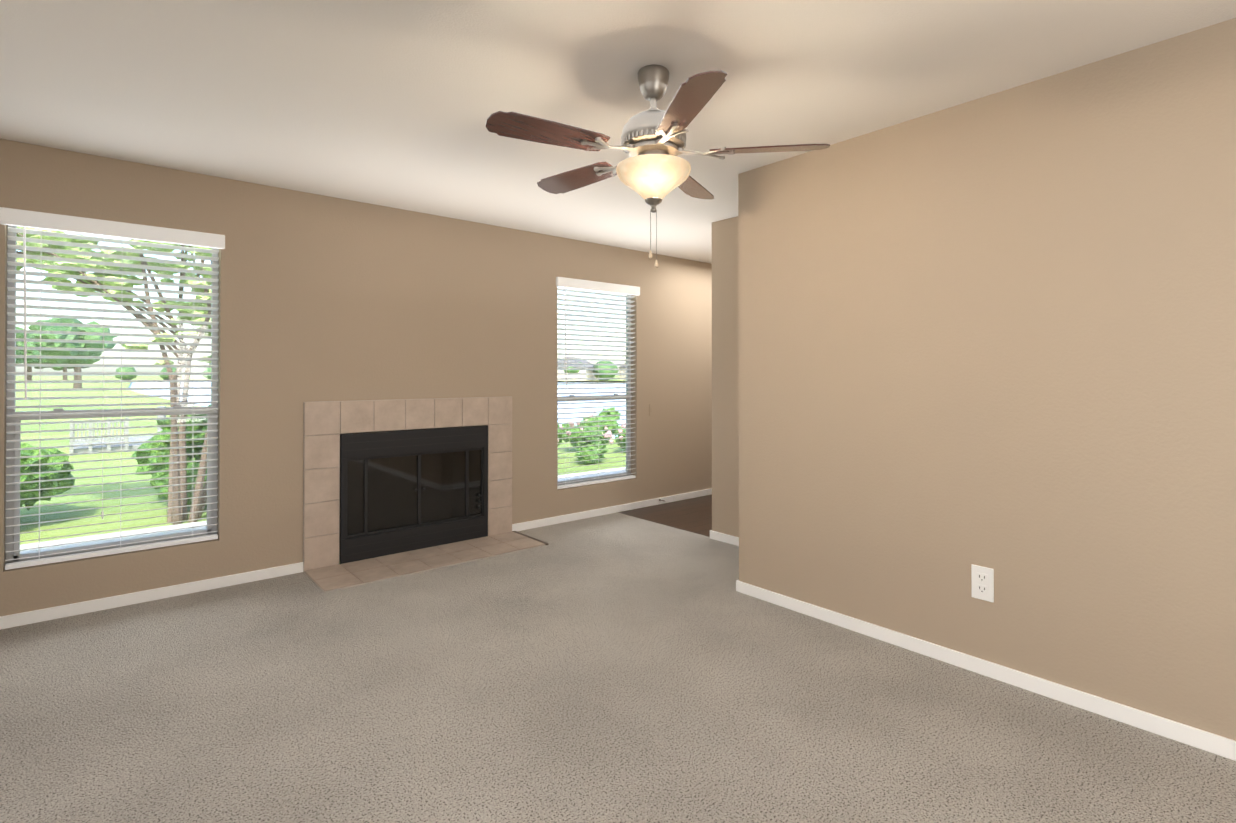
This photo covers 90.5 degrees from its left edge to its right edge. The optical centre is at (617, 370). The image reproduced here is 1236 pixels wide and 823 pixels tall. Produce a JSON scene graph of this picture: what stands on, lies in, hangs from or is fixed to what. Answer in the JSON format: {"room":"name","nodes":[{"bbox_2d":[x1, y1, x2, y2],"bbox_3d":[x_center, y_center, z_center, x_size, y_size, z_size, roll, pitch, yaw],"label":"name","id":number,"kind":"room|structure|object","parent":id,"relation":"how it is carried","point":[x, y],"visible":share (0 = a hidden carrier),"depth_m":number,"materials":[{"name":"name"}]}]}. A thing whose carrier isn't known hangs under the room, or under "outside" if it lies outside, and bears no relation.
{"room":"living room","nodes":[
{"label":"living room","id":0,"kind":"room"},
{"bbox_2d":[0,139,711,615],"bbox_3d":[-0.787,0.080,5.104,8.900,2.450,0.150,0,-1,-40],"label":"wall","id":1,"kind":"structure","parent":0,"point":[320,297],"depth_m":4.13,"materials":[{"name":"beige paint"}]},
{"bbox_2d":[5,225,218,564],"bbox_3d":[-2.784,0.108,3.435,0.915,1.810,0.070,0,-1,-40],"label":"window","id":2,"kind":"structure","parent":1,"relation":"in","point":[17,512],"depth_m":3.36,"materials":[{"name":"clear glass"}]},
{"bbox_2d":[0,207,224,569],"bbox_3d":[-2.736,0.098,3.378,0.951,1.814,0.091,0,-1,-40],"label":"window blinds","id":3,"kind":"object","parent":2,"relation":"attached to","point":[24,219],"visible":0.96,"depth_m":3.34,"materials":[{"name":"white plastic"}]},
{"bbox_2d":[0,562,302,629],"bbox_3d":[-3.009,1.259,3.108,2.580,0.063,0.016,0,-1,-40],"label":"baseboard","id":4,"kind":"structure","parent":1,"relation":"attached to","point":[19,619],"depth_m":3.41,"materials":[{"name":"white wood"}]},
{"bbox_2d":[557,287,630,485],"bbox_3d":[-0.228,0.123,5.596,0.910,1.810,0.070,0,-1,-40],"label":"window","id":5,"kind":"structure","parent":1,"relation":"in","point":[613,475],"depth_m":5.69,"materials":[{"name":"clear glass"}]},
{"bbox_2d":[556,277,639,488],"bbox_3d":[-0.180,0.113,5.539,0.946,1.814,0.091,0,-1,-40],"label":"window blinds","id":6,"kind":"object","parent":5,"relation":"attached to","point":[564,282],"visible":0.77,"depth_m":5.53,"materials":[{"name":"white plastic"}]},
{"bbox_2d":[512,488,711,530],"bbox_3d":[0.846,1.282,6.370,4.460,0.063,0.013,0,-1,-40],"label":"baseboard","id":7,"kind":"structure","parent":1,"relation":"attached to","point":[635,505],"depth_m":5.54,"materials":[{"name":"white wood"}]},
{"bbox_2d":[649,404,654,415],"bbox_3d":[0.331,0.383,5.943,0.075,0.115,0.008,0,-1,-40],"label":"switch plate","id":8,"kind":"object","parent":1,"relation":"attached to","point":[651,409],"visible":1,"depth_m":5.94,"materials":[{"name":"beige paint"}]},
{"bbox_2d":[0,512,1235,822],"bbox_3d":[0.129,1.309,1.417,5.250,0.060,6.650,0,-1,-40],"label":"floor carpet","id":9,"kind":"object","parent":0,"point":[614,668],"visible":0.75,"depth_m":2.28,"materials":[{"name":"grey carpet"}]},
{"bbox_2d":[303,396,548,592],"bbox_3d":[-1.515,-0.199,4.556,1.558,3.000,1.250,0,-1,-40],"label":"fireplace","id":10,"kind":"object","parent":9,"relation":"on","point":[395,488],"visible":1,"depth_m":4.32,"materials":[{"name":"beige tile"}]},
{"bbox_2d":[0,0,1235,263],"bbox_3d":[1.408,-1.223,2.516,8.900,0.120,6.950,0,-1,-40],"label":"ceiling","id":11,"kind":"structure","parent":0,"point":[390,102],"depth_m":2.45,"materials":[{"name":"white paint"}]},
{"bbox_2d":[485,65,829,267],"bbox_3d":[0.101,-0.781,2.402,1.264,0.766,1.250,0,-1,-40],"label":"ceiling fan","id":12,"kind":"object","parent":11,"relation":"hanging from","point":[653,170],"visible":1,"depth_m":2.29,"materials":[{"name":"silver metal"}]},
{"bbox_2d":[618,495,711,536],"bbox_3d":[1.708,1.344,6.210,3.350,0.056,1.370,0,-1,-40],"label":"floor","id":13,"kind":"structure","parent":0,"point":[693,515],"depth_m":5.58,"materials":[{"name":"brown wood"}]},
{"bbox_2d":[712,18,1235,740],"bbox_3d":[3.492,0.068,3.504,4.130,2.450,5.480,0,-1,-40],"label":"wall","id":14,"kind":"structure","parent":0,"point":[994,332],"depth_m":2.51,"materials":[{"name":"beige paint"}]},
{"bbox_2d":[712,531,738,545],"bbox_3d":[1.009,1.268,4.401,0.013,0.063,0.850,0,-1,-40],"label":"baseboard","id":15,"kind":"structure","parent":14,"relation":"attached to","point":[722,537],"depth_m":4.62,"materials":[{"name":"white wood"}]},
{"bbox_2d":[971,564,993,601],"bbox_3d":[1.544,0.902,2.597,0.009,0.140,0.085,0,-1,-40],"label":"duplex electrical outlet","id":16,"kind":"object","parent":14,"relation":"attached to","point":[982,582],"visible":1,"depth_m":2.59,"materials":[{"name":"white plastic"}]},
{"bbox_2d":[736,580,1235,760],"bbox_3d":[2.186,1.250,1.830,0.016,0.063,4.623,0,-1,-40],"label":"baseboard","id":17,"kind":"structure","parent":14,"relation":"attached to","point":[1152,722],"depth_m":2.48,"materials":[{"name":"white wood"}]},
{"label":"outside","id":18,"kind":"structure","parent":0,"visible":0},
{"bbox_2d":[15,226,706,563],"bbox_3d":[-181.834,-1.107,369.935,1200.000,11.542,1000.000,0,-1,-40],"label":"outdoor scenery","id":19,"kind":"object","parent":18,"point":[92,504],"depth_m":6.55,"materials":[{"name":"plant"}]}
]}

